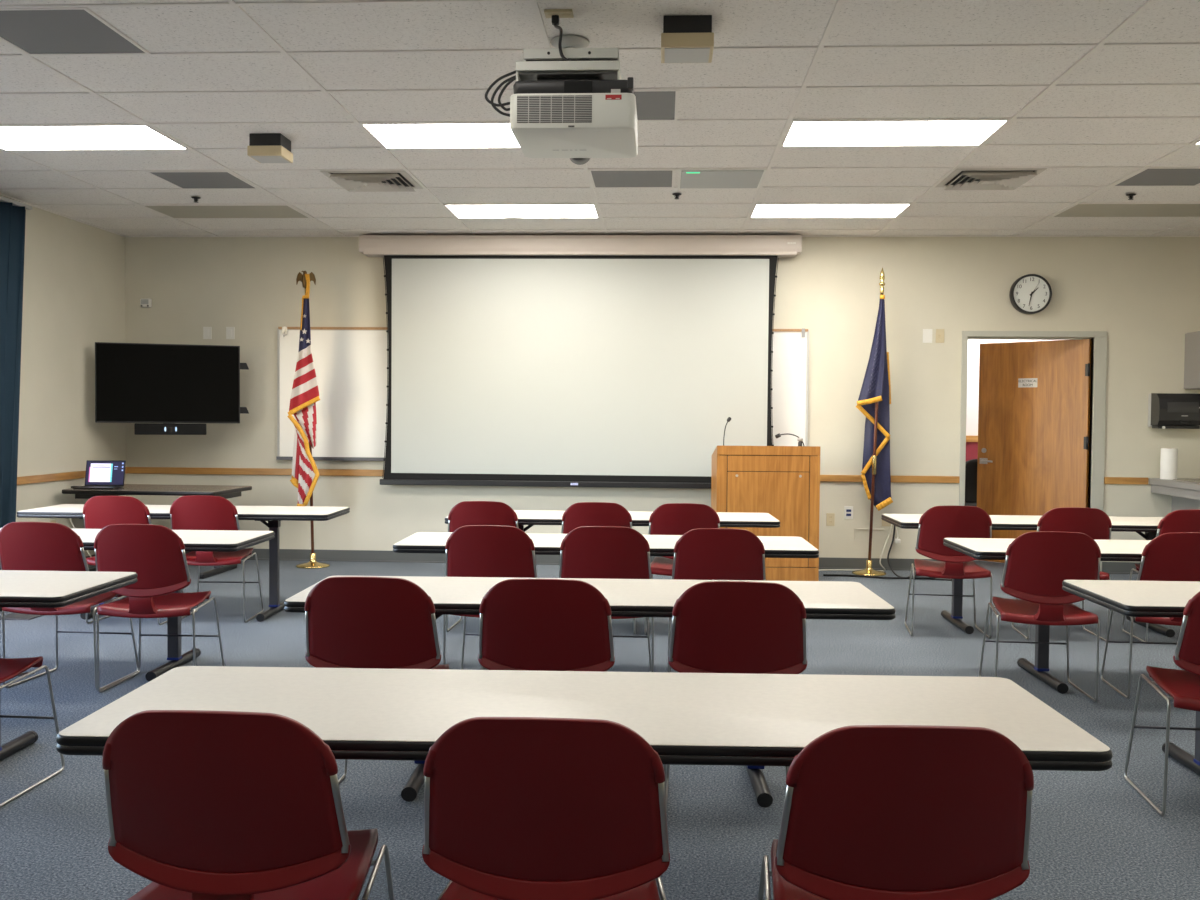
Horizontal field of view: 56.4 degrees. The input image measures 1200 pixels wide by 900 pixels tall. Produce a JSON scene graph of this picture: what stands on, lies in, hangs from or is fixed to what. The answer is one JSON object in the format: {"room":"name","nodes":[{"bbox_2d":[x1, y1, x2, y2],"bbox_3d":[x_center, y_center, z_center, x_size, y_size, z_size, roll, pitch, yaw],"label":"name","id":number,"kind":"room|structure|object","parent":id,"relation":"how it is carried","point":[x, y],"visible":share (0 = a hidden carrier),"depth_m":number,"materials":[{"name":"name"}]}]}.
{"room":"training classroom","nodes":[
{"label":"training classroom","id":0,"kind":"room"},
{"bbox_2d":[0,196,125,555],"bbox_3d":[-4.986,-0.343,3.812,0.220,3.139,13.870,1,2,3],"label":"wall","id":1,"kind":"structure","parent":0,"point":[74,281],"depth_m":9.50,"materials":[{"name":"paint"}]},
{"bbox_2d":[0,196,31,569],"bbox_3d":[-4.670,-0.344,5.893,0.179,2.960,5.860,1,2,3],"label":"curtain","id":2,"kind":"object","parent":1,"relation":"hanging from","point":[12,213],"visible":0.84,"depth_m":8.51,"materials":[{"name":"blue fabric"}]},
{"bbox_2d":[17,467,126,484],"bbox_3d":[-4.871,0.392,3.862,0.020,0.063,13.540,1,2,3],"label":"chair rail","id":3,"kind":"object","parent":1,"relation":"attached to","point":[22,480],"visible":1,"depth_m":9.28,"materials":[{"name":"brown wood"}]},
{"bbox_2d":[0,0,1199,235],"bbox_3d":[0.247,-1.852,4.841,10.484,0.095,16.600,1,2,3],"label":"ceiling","id":4,"kind":"structure","parent":0,"point":[735,23],"depth_m":5.94,"materials":[{"name":"tile"}]},
{"bbox_2d":[0,7,150,55],"bbox_3d":[-2.378,-1.823,4.881,0.582,0.008,0.586,1,2,3],"label":"ceiling vent","id":5,"kind":"object","parent":4,"relation":"attached to","point":[32,31],"visible":1,"depth_m":4.89,"materials":[{"name":"silver metal"}]},
{"bbox_2d":[0,125,188,150],"bbox_3d":[-3.189,-1.886,6.757,1.191,0.009,0.586,1,2,3],"label":"recessed light","id":6,"kind":"object","parent":4,"relation":"in","point":[37,137],"visible":1,"depth_m":6.77,"materials":[{"name":"white plastic"}]},
{"bbox_2d":[147,171,258,188],"bbox_3d":[-2.816,-1.920,7.957,0.582,0.008,0.586,1,2,3],"label":"ceiling panel","id":7,"kind":"object","parent":4,"relation":"attached to","point":[180,179],"visible":1,"depth_m":7.94,"materials":[{"name":"silver metal"}]},
{"bbox_2d":[141,205,309,218],"bbox_3d":[-3.052,-1.959,9.191,1.191,0.009,0.586,1,2,3],"label":"recessed light","id":8,"kind":"object","parent":4,"relation":"in","point":[173,211],"visible":1,"depth_m":9.19,"materials":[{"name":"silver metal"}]},
{"bbox_2d":[247,133,292,162],"bbox_3d":[-1.980,-1.812,6.721,0.208,0.135,0.208,1,2,3],"label":"ceiling sensor","id":9,"kind":"object","parent":4,"relation":"attached to","point":[263,147],"visible":1,"depth_m":6.63,"materials":[{"name":"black plastic"}]},
{"bbox_2d":[320,171,422,191],"bbox_3d":[-1.599,-1.892,7.890,0.582,0.039,0.582,1,2,3],"label":"ceiling vent","id":10,"kind":"object","parent":4,"relation":"in","point":[352,181],"visible":1,"depth_m":7.84,"materials":[{"name":"grey metal"}]},
{"bbox_2d":[360,123,519,148],"bbox_3d":[-0.754,-1.861,6.622,1.191,0.009,0.586,1,2,3],"label":"recessed light","id":11,"kind":"object","parent":4,"relation":"in","point":[389,135],"visible":0.59,"depth_m":6.61,"materials":[{"name":"white plastic"}]},
{"bbox_2d":[502,217,525,221],"bbox_3d":[-0.724,-1.944,9.422,0.210,0.012,0.210,1,2,3],"label":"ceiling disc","id":12,"kind":"object","parent":4,"relation":"attached to","point":[510,219],"visible":1,"depth_m":9.40,"materials":[{"name":"plastic"}]},
{"bbox_2d":[444,204,598,217],"bbox_3d":[-0.618,-1.934,9.055,1.191,0.009,0.586,1,2,3],"label":"recessed light","id":13,"kind":"object","parent":4,"relation":"in","point":[520,210],"visible":1,"depth_m":9.04,"materials":[{"name":"silver metal"}]},
{"bbox_2d":[544,9,573,17],"bbox_3d":[-0.169,-1.792,4.595,0.116,0.014,0.072,1,2,3],"label":"outlet","id":14,"kind":"object","parent":4,"relation":"attached to","point":[563,13],"visible":1,"depth_m":4.58,"materials":[{"name":"beige plastic"}]},
{"bbox_2d":[485,15,637,164],"bbox_3d":[-0.144,-1.501,4.601,0.604,0.588,0.873,1,2,3],"label":"projector","id":15,"kind":"object","parent":4,"relation":"hanging from","point":[572,100],"visible":1,"depth_m":4.26,"materials":[{"name":"white plastic"}]},
{"bbox_2d":[517,95,591,122],"bbox_3d":[-0.170,-1.272,4.176,0.281,0.100,0.009,1,2,3],"label":"vent grille","id":16,"kind":"object","parent":15,"relation":"attached to","point":[530,108],"depth_m":4.17,"materials":[{"name":"grey plastic"}]},
{"bbox_2d":[518,71,616,80],"bbox_3d":[-0.113,-1.419,4.479,0.381,0.073,0.388,1,2,3],"label":"tray","id":17,"kind":"object","parent":15,"relation":"on","point":[522,75],"depth_m":4.31,"materials":[{"name":"silver metal"}]},
{"bbox_2d":[0,0,1199,236],"bbox_3d":[0.172,-1.761,3.515,10.084,0.010,13.540,1,2,3],"label":"grid","id":18,"kind":"object","parent":4,"relation":"attached to","point":[839,3],"visible":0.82,"depth_m":6.21,"materials":[{"name":"silver metal"}]},
{"bbox_2d":[588,170,674,187],"bbox_3d":[0.227,-1.889,7.787,0.582,0.008,0.586,1,2,3],"label":"ceiling panel","id":19,"kind":"object","parent":4,"relation":"attached to","point":[599,178],"visible":1,"depth_m":7.78,"materials":[{"name":"silver metal"}]},
{"bbox_2d":[634,90,678,120],"bbox_3d":[0.124,-1.834,5.962,0.582,0.008,0.586,1,2,3],"label":"ceiling panel","id":20,"kind":"object","parent":4,"relation":"attached to","point":[651,105],"visible":0.41,"depth_m":5.93,"materials":[{"name":"silver metal"}]},
{"bbox_2d":[672,193,680,198],"bbox_3d":[0.570,-1.880,8.289,0.072,0.038,0.072,1,2,3],"label":"sprinkler","id":21,"kind":"object","parent":4,"relation":"attached to","point":[674,194],"visible":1,"depth_m":8.28,"materials":[{"name":"black metal"}]},
{"bbox_2d":[661,15,713,62],"bbox_3d":[0.367,-1.731,4.717,0.218,0.135,0.218,1,2,3],"label":"ceiling sensor","id":22,"kind":"object","parent":4,"relation":"attached to","point":[684,38],"visible":1,"depth_m":4.62,"materials":[{"name":"black plastic"}]},
{"bbox_2d":[678,169,766,187],"bbox_3d":[0.836,-1.877,7.753,0.582,0.020,0.586,1,2,3],"label":"ceiling panel","id":23,"kind":"object","parent":4,"relation":"attached to","point":[709,178],"visible":1,"depth_m":7.70,"materials":[{"name":"white plastic"}]},
{"bbox_2d":[750,204,910,217],"bbox_3d":[1.817,-1.909,8.919,1.191,0.009,0.586,1,2,3],"label":"recessed light","id":24,"kind":"object","parent":4,"relation":"in","point":[760,210],"visible":1,"depth_m":8.92,"materials":[{"name":"silver metal"}]},
{"bbox_2d":[781,120,1009,146],"bbox_3d":[1.680,-1.836,6.486,1.191,0.009,0.586,1,2,3],"label":"recessed light","id":25,"kind":"object","parent":4,"relation":"in","point":[860,132],"visible":1,"depth_m":6.47,"materials":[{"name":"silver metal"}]},
{"bbox_2d":[936,168,1046,189],"bbox_3d":[2.661,-1.848,7.652,0.582,0.039,0.582,1,2,3],"label":"ceiling vent","id":26,"kind":"object","parent":4,"relation":"in","point":[980,178],"visible":1,"depth_m":7.59,"materials":[{"name":"grey metal"}]},
{"bbox_2d":[1052,203,1199,216],"bbox_3d":[4.251,-1.884,8.783,1.191,0.009,0.586,1,2,3],"label":"recessed light","id":27,"kind":"object","parent":4,"relation":"in","point":[1079,209],"visible":1,"depth_m":8.78,"materials":[{"name":"silver metal"}]},
{"bbox_2d":[1126,194,1135,199],"bbox_3d":[3.877,-1.848,8.163,0.072,0.038,0.072,1,2,3],"label":"sprinkler","id":28,"kind":"object","parent":4,"relation":"attached to","point":[1129,195],"visible":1,"depth_m":8.16,"materials":[{"name":"black metal"}]},
{"bbox_2d":[1111,168,1199,186],"bbox_3d":[3.879,-1.851,7.584,0.582,0.008,0.586,1,2,3],"label":"ceiling panel","id":29,"kind":"object","parent":4,"relation":"attached to","point":[1148,177],"visible":1,"depth_m":7.62,"materials":[{"name":"silver metal"}]},
{"bbox_2d":[0,560,1199,899],"bbox_3d":[0.220,1.288,4.936,10.484,0.100,16.600,1,2,3],"label":"floor","id":30,"kind":"structure","parent":0,"point":[1093,836],"depth_m":4.59,"materials":[{"name":"blue carpet"}]},
{"bbox_2d":[0,656,64,806],"bbox_3d":[-2.319,0.817,4.039,0.491,0.852,0.582,1,2,5],"label":"chair","id":31,"kind":"object","parent":30,"relation":"on","point":[10,668],"visible":1,"depth_m":4.19,"materials":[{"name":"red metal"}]},
{"bbox_2d":[0,522,137,690],"bbox_3d":[-2.711,0.764,5.685,0.491,0.852,0.582,1,2,5],"label":"chair","id":32,"kind":"object","parent":30,"relation":"on","point":[29,546],"visible":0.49,"depth_m":5.44,"materials":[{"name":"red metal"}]},
{"bbox_2d":[0,570,137,760],"bbox_3d":[-3.015,0.867,4.383,2.172,0.720,0.652,1,2,2],"label":"folding table","id":33,"kind":"object","parent":30,"relation":"on","point":[18,588],"visible":1,"depth_m":4.35,"materials":[{"name":"white laminate"}]},
{"bbox_2d":[83,496,182,624],"bbox_3d":[-3.092,0.708,7.405,0.491,0.852,0.582,1,2,3],"label":"chair","id":34,"kind":"object","parent":30,"relation":"on","point":[99,512],"visible":0.29,"depth_m":7.14,"materials":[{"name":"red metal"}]},
{"bbox_2d":[0,528,274,681],"bbox_3d":[-2.931,0.817,6.051,2.172,0.720,0.652,1,2,2],"label":"folding table","id":35,"kind":"object","parent":30,"relation":"on","point":[193,540],"visible":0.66,"depth_m":6.01,"materials":[{"name":"white laminate"}]},
{"bbox_2d":[62,484,251,578],"bbox_3d":[-3.804,0.691,9.673,1.324,0.732,0.814,1,2,5],"label":"table","id":36,"kind":"object","parent":30,"relation":"on","point":[226,491],"visible":0.59,"depth_m":9.43,"materials":[{"name":"brown laminate"}]},
{"bbox_2d":[73,460,125,489],"bbox_3d":[-4.237,0.211,9.474,0.330,0.232,0.283,0,2,-3],"label":"laptop","id":37,"kind":"object","parent":36,"relation":"on","point":[100,474],"visible":1,"depth_m":9.58,"materials":[{"name":"black plastic"}]},
{"bbox_2d":[94,524,224,691],"bbox_3d":[-2.219,0.770,5.626,0.491,0.852,0.582,1,2,1],"label":"chair","id":38,"kind":"object","parent":30,"relation":"on","point":[156,553],"visible":0.91,"depth_m":5.40,"materials":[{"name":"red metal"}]},
{"bbox_2d":[17,504,349,621],"bbox_3d":[-2.837,0.767,7.727,2.082,0.720,0.652,1,2,1],"label":"folding table","id":39,"kind":"object","parent":30,"relation":"on","point":[273,515],"visible":0.66,"depth_m":7.64,"materials":[{"name":"laminate"}]},
{"bbox_2d":[170,495,263,622],"bbox_3d":[-2.577,0.710,7.501,0.491,0.852,0.582,0,2,0],"label":"chair","id":40,"kind":"object","parent":30,"relation":"on","point":[193,512],"visible":0.71,"depth_m":7.26,"materials":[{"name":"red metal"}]},
{"bbox_2d":[102,710,393,899],"bbox_3d":[-0.691,0.884,2.294,0.491,0.852,0.582,1,2,3],"label":"chair","id":41,"kind":"object","parent":30,"relation":"on","point":[202,804],"visible":1,"depth_m":2.06,"materials":[{"name":"red plastic"}]},
{"bbox_2d":[287,271,329,568],"bbox_3d":[-2.619,-0.276,10.089,0.357,2.667,0.295,1,2,3],"label":"flag","id":42,"kind":"object","parent":30,"relation":"on","point":[305,391],"visible":1,"depth_m":10.02,"materials":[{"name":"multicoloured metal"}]},
{"bbox_2d":[304,576,448,782],"bbox_3d":[-0.758,0.833,3.962,0.491,0.852,0.582,1,2,3],"label":"chair","id":43,"kind":"object","parent":30,"relation":"on","point":[351,621],"visible":0.55,"depth_m":3.71,"materials":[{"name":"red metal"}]},
{"bbox_2d":[446,501,517,631],"bbox_3d":[-0.724,0.734,7.241,0.491,0.852,0.582,1,2,3],"label":"chair","id":44,"kind":"object","parent":30,"relation":"on","point":[465,513],"visible":0.31,"depth_m":6.97,"materials":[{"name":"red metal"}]},
{"bbox_2d":[443,525,536,669],"bbox_3d":[-0.528,0.782,5.710,0.491,0.852,0.582,1,2,3],"label":"chair","id":45,"kind":"object","parent":30,"relation":"on","point":[471,550],"visible":0.47,"depth_m":5.46,"materials":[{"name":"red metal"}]},
{"bbox_2d":[422,717,669,899],"bbox_3d":[-0.092,0.890,2.268,0.491,0.852,0.582,1,2,3],"label":"chair","id":46,"kind":"object","parent":30,"relation":"on","point":[516,808],"visible":1,"depth_m":2.02,"materials":[{"name":"red plastic"}]},
{"bbox_2d":[478,578,614,671],"bbox_3d":[-0.172,0.838,3.950,0.491,0.852,0.582,1,2,3],"label":"chair","id":47,"kind":"object","parent":30,"relation":"on","point":[533,624],"visible":0.54,"depth_m":3.70,"materials":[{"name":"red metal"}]},
{"bbox_2d":[56,666,1112,770],"bbox_3d":[-0.040,0.946,2.606,2.172,0.720,0.652,1,2,1],"label":"folding table","id":48,"kind":"object","parent":30,"relation":"on","point":[736,719],"visible":0.68,"depth_m":2.56,"materials":[{"name":"laminate"}]},
{"bbox_2d":[284,575,895,807],"bbox_3d":[-0.039,0.896,4.272,2.172,0.720,0.652,1,2,1],"label":"folding table","id":49,"kind":"object","parent":30,"relation":"on","point":[837,600],"visible":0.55,"depth_m":4.12,"materials":[{"name":"white laminate"}]},
{"bbox_2d":[561,502,634,633],"bbox_3d":[-0.009,0.740,7.233,0.491,0.852,0.582,1,2,3],"label":"chair","id":50,"kind":"object","parent":30,"relation":"on","point":[580,514],"visible":0.42,"depth_m":6.96,"materials":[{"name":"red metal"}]},
{"bbox_2d":[393,532,818,669],"bbox_3d":[0.030,0.844,5.995,2.172,0.720,0.652,1,2,2],"label":"folding table","id":51,"kind":"object","parent":30,"relation":"on","point":[419,542],"visible":0.36,"depth_m":5.78,"materials":[{"name":"white laminate"}]},
{"bbox_2d":[559,526,653,671],"bbox_3d":[0.035,0.787,5.710,0.491,0.852,0.582,1,2,3],"label":"chair","id":52,"kind":"object","parent":30,"relation":"on","point":[596,552],"visible":0.51,"depth_m":5.46,"materials":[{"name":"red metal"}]},
{"bbox_2d":[445,510,779,531],"bbox_3d":[0.082,0.798,7.534,2.172,0.720,0.652,1,2,2],"label":"folding table","id":53,"kind":"object","parent":30,"relation":"on","point":[530,518],"visible":0.34,"depth_m":7.29,"materials":[{"name":"white laminate"}]},
{"bbox_2d":[644,503,719,633],"bbox_3d":[0.537,0.746,7.202,0.491,0.852,0.582,1,2,3],"label":"chair","id":54,"kind":"object","parent":30,"relation":"on","point":[669,518],"visible":0.44,"depth_m":6.94,"materials":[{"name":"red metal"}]},
{"bbox_2d":[667,528,765,671],"bbox_3d":[0.589,0.793,5.659,0.491,0.852,0.582,1,2,3],"label":"chair","id":55,"kind":"object","parent":30,"relation":"on","point":[702,553],"visible":0.48,"depth_m":5.40,"materials":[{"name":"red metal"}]},
{"bbox_2d":[663,581,806,809],"bbox_3d":[0.470,0.844,3.930,0.491,0.852,0.582,1,2,3],"label":"chair","id":56,"kind":"object","parent":30,"relation":"on","point":[746,627],"visible":0.56,"depth_m":3.68,"materials":[{"name":"red plastic"}]},
{"bbox_2d":[711,446,819,580],"bbox_3d":[1.420,0.531,9.684,0.872,1.146,0.462,0,2,0],"label":"lectern","id":57,"kind":"object","parent":30,"relation":"on","point":[782,482],"visible":0.77,"depth_m":9.45,"materials":[{"name":"brown wood"}]},
{"bbox_2d":[723,417,730,445],"bbox_3d":[1.088,-0.149,9.561,0.068,0.269,0.034,1,2,3],"label":"gooseneck microphone","id":58,"kind":"object","parent":57,"relation":"on","point":[728,418],"visible":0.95,"depth_m":9.56,"materials":[{"name":"black metal"}]},
{"bbox_2d":[775,433,803,445],"bbox_3d":[1.633,-0.077,9.617,0.260,0.133,0.037,1,2,24],"label":"gooseneck microphone","id":59,"kind":"object","parent":57,"relation":"on","point":[779,434],"visible":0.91,"depth_m":9.64,"materials":[{"name":"black metal"}]},
{"bbox_2d":[797,438,802,445],"bbox_3d":[1.708,-0.057,9.542,0.050,0.097,0.050,1,2,3],"label":"bottle","id":60,"kind":"object","parent":57,"relation":"on","point":[800,440],"visible":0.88,"depth_m":9.53,"materials":[{"name":"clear plastic"}]},
{"bbox_2d":[819,524,892,570],"bbox_3d":[2.307,0.890,10.089,0.761,0.432,0.199,0,2,-7],"label":"cable","id":61,"kind":"object","parent":30,"relation":"on","point":[891,524],"visible":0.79,"depth_m":10.16,"materials":[{"name":"beige plastic"}]},
{"bbox_2d":[852,268,892,575],"bbox_3d":[2.439,-0.253,9.916,0.355,2.718,0.288,1,2,3],"label":"flag","id":62,"kind":"object","parent":30,"relation":"on","point":[874,399],"visible":1,"depth_m":9.95,"materials":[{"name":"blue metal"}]},
{"bbox_2d":[823,574,934,578],"bbox_3d":[2.411,1.100,9.672,0.943,0.028,0.121,1,2,14],"label":"cable","id":63,"kind":"object","parent":30,"relation":"on","point":[879,577],"visible":0.96,"depth_m":9.68,"materials":[{"name":"black plastic"}]},
{"bbox_2d":[758,725,1033,899],"bbox_3d":[0.557,0.896,2.238,0.491,0.852,0.582,1,2,1],"label":"chair","id":64,"kind":"object","parent":30,"relation":"on","point":[871,812],"visible":1,"depth_m":1.99,"materials":[{"name":"red plastic"}]},
{"bbox_2d":[887,525,951,580],"bbox_3d":[2.741,0.900,9.839,0.291,0.436,0.743,0,2,-28],"label":"cable","id":65,"kind":"object","parent":30,"relation":"on","point":[894,525],"visible":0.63,"depth_m":9.98,"materials":[{"name":"black plastic"}]},
{"bbox_2d":[904,505,991,638],"bbox_3d":[2.244,0.760,7.200,0.491,0.852,0.582,1,2,8],"label":"chair","id":66,"kind":"object","parent":30,"relation":"on","point":[937,523],"visible":0.95,"depth_m":6.98,"materials":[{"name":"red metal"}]},
{"bbox_2d":[965,459,977,506],"bbox_3d":[4.019,0.581,11.866,0.586,0.960,0.627,1,2,3],"label":"office chair","id":67,"kind":"object","parent":30,"relation":"on","point":[970,465],"visible":0.14,"depth_m":12.05,"materials":[{"name":"black"}]},
{"bbox_2d":[881,514,1174,636],"bbox_3d":[3.032,0.825,7.470,2.172,0.720,0.652,1,2,2],"label":"folding table","id":68,"kind":"object","parent":30,"relation":"on","point":[1149,525],"visible":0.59,"depth_m":7.39,"materials":[{"name":"white laminate"}]},
{"bbox_2d":[978,531,1100,701],"bbox_3d":[2.217,0.807,5.640,0.491,0.852,0.582,1,2,7],"label":"chair","id":69,"kind":"object","parent":30,"relation":"on","point":[1036,566],"visible":0.94,"depth_m":5.42,"materials":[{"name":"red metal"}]},
{"bbox_2d":[943,538,1150,693],"bbox_3d":[2.991,0.872,5.930,2.172,0.720,0.652,1,2,2],"label":"folding table","id":70,"kind":"object","parent":30,"relation":"on","point":[977,548],"visible":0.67,"depth_m":5.93,"materials":[{"name":"white laminate"}]},
{"bbox_2d":[1012,507,1111,640],"bbox_3d":[2.948,0.769,7.130,0.491,0.852,0.582,1,2,6],"label":"chair","id":71,"kind":"object","parent":30,"relation":"on","point":[1095,523],"visible":0.36,"depth_m":6.86,"materials":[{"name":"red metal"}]},
{"bbox_2d":[1062,580,1199,774],"bbox_3d":[2.991,0.920,4.319,2.172,0.720,0.652,1,2,2],"label":"folding table","id":72,"kind":"object","parent":30,"relation":"on","point":[1125,597],"visible":0.91,"depth_m":4.34,"materials":[{"name":"white laminate"}]},
{"bbox_2d":[1101,532,1199,698],"bbox_3d":[2.881,0.813,5.656,0.491,0.852,0.582,1,2,6],"label":"chair","id":73,"kind":"object","parent":30,"relation":"on","point":[1175,556],"visible":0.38,"depth_m":5.42,"materials":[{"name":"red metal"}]},
{"bbox_2d":[1122,509,1199,641],"bbox_3d":[3.646,0.777,7.050,0.491,0.852,0.582,1,2,5],"label":"chair","id":74,"kind":"object","parent":30,"relation":"on","point":[1178,520],"visible":0.31,"depth_m":6.79,"materials":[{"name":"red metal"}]},
{"bbox_2d":[1124,591,1199,815],"bbox_3d":[2.227,0.857,4.005,0.491,0.852,0.582,1,2,7],"label":"chair","id":75,"kind":"object","parent":30,"relation":"on","point":[1183,686],"visible":1,"depth_m":3.88,"materials":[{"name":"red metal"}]},
{"bbox_2d":[1149,478,1199,511],"bbox_3d":[5.177,0.729,8.718,0.612,0.873,2.737,1,2,3],"label":"countertop","id":76,"kind":"structure","parent":30,"relation":"on","point":[1185,492],"depth_m":9.70,"materials":[{"name":"grey laminate"}]},
{"bbox_2d":[1160,448,1177,479],"bbox_3d":[5.033,0.122,9.892,0.136,0.274,0.136,1,2,3],"label":"paper towel roll","id":77,"kind":"object","parent":76,"relation":"on","point":[1168,456],"visible":1,"depth_m":9.84,"materials":[{"name":"white paper"}]},
{"bbox_2d":[125,237,1199,561],"bbox_3d":[0.542,-0.494,10.381,10.484,3.139,0.130,1,2,3],"label":"wall","id":78,"kind":"structure","parent":0,"point":[1144,292],"depth_m":10.22,"materials":[{"name":"paint"}]},
{"bbox_2d":[140,298,151,307],"bbox_3d":[-4.278,-1.385,10.532,0.100,0.083,0.055,1,2,3],"label":"detector","id":79,"kind":"object","parent":78,"relation":"attached to","point":[144,302],"visible":1,"depth_m":10.51,"materials":[{"name":"white plastic"}]},
{"bbox_2d":[95,342,248,422],"bbox_3d":[-3.890,-0.601,10.242,1.290,0.704,0.522,0,2,-18],"label":"television","id":80,"kind":"object","parent":78,"relation":"attached to","point":[135,382],"visible":1,"depth_m":9.98,"materials":[{"name":"black plastic"}]},
{"bbox_2d":[134,423,205,434],"bbox_3d":[-3.844,-0.188,10.017,0.600,0.103,0.074,0,2,-18],"label":"bar","id":81,"kind":"object","parent":80,"relation":"attached to","point":[140,428],"visible":1,"depth_m":9.98,"materials":[{"name":"black plastic"}]},
{"bbox_2d":[203,327,211,338],"bbox_3d":[-3.698,-1.102,10.531,0.080,0.115,0.009,1,2,3],"label":"wall plate","id":82,"kind":"object","parent":78,"relation":"attached to","point":[207,331],"visible":1,"depth_m":10.53,"materials":[{"name":"white plastic"}]},
{"bbox_2d":[226,327,234,338],"bbox_3d":[-3.478,-1.100,10.519,0.080,0.115,0.009,1,2,3],"label":"wall plate","id":83,"kind":"object","parent":78,"relation":"attached to","point":[230,331],"visible":1,"depth_m":10.51,"materials":[{"name":"white plastic"}]},
{"bbox_2d":[276,326,808,460],"bbox_3d":[-0.563,-0.508,10.340,4.939,1.250,0.074,1,2,3],"label":"whiteboard","id":84,"kind":"object","parent":78,"relation":"attached to","point":[350,363],"visible":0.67,"depth_m":10.46,"materials":[{"name":"white plastic"}]},
{"bbox_2d":[276,456,383,460],"bbox_3d":[-0.569,0.101,10.359,4.923,0.032,0.074,1,2,3],"label":"marker tray","id":85,"kind":"object","parent":84,"relation":"on","point":[336,458],"depth_m":10.43,"materials":[{"name":"grey metal"}]},
{"bbox_2d":[359,235,801,488],"bbox_3d":[-0.204,-0.805,10.245,4.015,2.285,0.206,1,2,3],"label":"projection screen","id":86,"kind":"object","parent":78,"relation":"attached to","point":[618,361],"visible":0.91,"depth_m":10.20,"materials":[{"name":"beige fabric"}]},
{"bbox_2d":[127,467,1147,484],"bbox_3d":[0.230,0.235,10.345,9.439,0.071,0.020,1,2,3],"label":"chair rail","id":87,"kind":"object","parent":78,"relation":"attached to","point":[132,470],"visible":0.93,"depth_m":10.48,"materials":[{"name":"brown wood"}]},
{"bbox_2d":[185,548,1140,573],"bbox_3d":[0.525,1.024,10.349,10.084,0.105,0.026,1,2,3],"label":"baseboard","id":88,"kind":"structure","parent":78,"relation":"attached to","point":[262,554],"depth_m":10.47,"materials":[{"name":"grey plastic"}]},
{"bbox_2d":[826,513,834,525],"bbox_3d":[2.115,0.638,10.256,0.075,0.118,0.010,1,2,3],"label":"wall outlet","id":89,"kind":"object","parent":78,"relation":"attached to","point":[830,517],"visible":1,"depth_m":10.25,"materials":[{"name":"beige plastic"}]},
{"bbox_2d":[844,506,852,518],"bbox_3d":[2.278,0.574,10.245,0.080,0.118,0.010,1,2,3],"label":"outlet","id":90,"kind":"object","parent":78,"relation":"attached to","point":[848,510],"visible":1,"depth_m":10.24,"materials":[{"name":"white plastic"}]},
{"bbox_2d":[854,528,883,539],"bbox_3d":[2.464,0.773,10.240,0.272,0.108,0.012,1,2,3],"label":"cable raceway","id":91,"kind":"object","parent":78,"relation":"attached to","point":[855,529],"visible":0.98,"depth_m":10.24,"materials":[{"name":"paint"}]},
{"bbox_2d":[882,520,892,525],"bbox_3d":[2.631,0.663,10.229,0.105,0.070,0.007,1,2,3],"label":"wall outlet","id":92,"kind":"object","parent":78,"relation":"attached to","point":[884,523],"visible":0.51,"depth_m":10.23,"materials":[{"name":"beige plastic"}]},
{"bbox_2d":[923,329,931,342],"bbox_3d":[2.976,-1.036,10.159,0.085,0.125,0.009,1,2,3],"label":"light switch","id":93,"kind":"object","parent":78,"relation":"attached to","point":[927,333],"visible":1,"depth_m":10.16,"materials":[{"name":"white plastic"}]},
{"bbox_2d":[936,329,943,342],"bbox_3d":[3.088,-1.035,10.148,0.075,0.125,0.018,1,2,3],"label":"light switch","id":94,"kind":"object","parent":78,"relation":"attached to","point":[939,332],"visible":1,"depth_m":10.15,"materials":[{"name":"beige plastic"}]},
{"bbox_2d":[1009,274,1051,313],"bbox_3d":[3.871,-1.401,10.054,0.356,0.356,0.095,1,2,3],"label":"wall clock","id":95,"kind":"object","parent":78,"relation":"attached to","point":[1030,293],"visible":1,"depth_m":10.02,"materials":[{"name":"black plastic"}]},
{"bbox_2d":[959,331,1106,570],"bbox_3d":[3.936,0.007,10.515,1.282,2.186,0.784,1,2,3],"label":"door","id":96,"kind":"structure","parent":78,"relation":"in","point":[1034,422],"depth_m":10.40,"materials":[{"name":"brown wood"}]},
{"bbox_2d":[1148,393,1199,428],"bbox_3d":[5.130,-0.347,9.941,0.410,0.317,0.242,1,2,3],"label":"dispenser","id":97,"kind":"object","parent":78,"relation":"attached to","point":[1165,410],"visible":1,"depth_m":9.85,"materials":[{"name":"grey plastic"}]},
{"bbox_2d":[966,339,1052,460],"bbox_3d":[3.504,-0.485,11.548,4.700,3.100,2.530,1,2,3],"label":"wall","id":98,"kind":"structure","parent":0,"point":[973,355],"depth_m":12.67,"materials":[{"name":"white paint"}]},
{"bbox_3d":[5.288,-0.235,3.173,0.200,3.139,13.740,1,2,3],"label":"wall","id":99,"kind":"structure","parent":0,"visible":0},
{"bbox_2d":[1184,331,1199,389],"bbox_3d":[5.325,-0.759,8.817,0.364,0.505,2.440,1,2,3],"label":"upper cabinet","id":100,"kind":"object","parent":99,"relation":"attached to","point":[1192,340],"visible":1,"depth_m":9.88,"materials":[{"name":"grey"}]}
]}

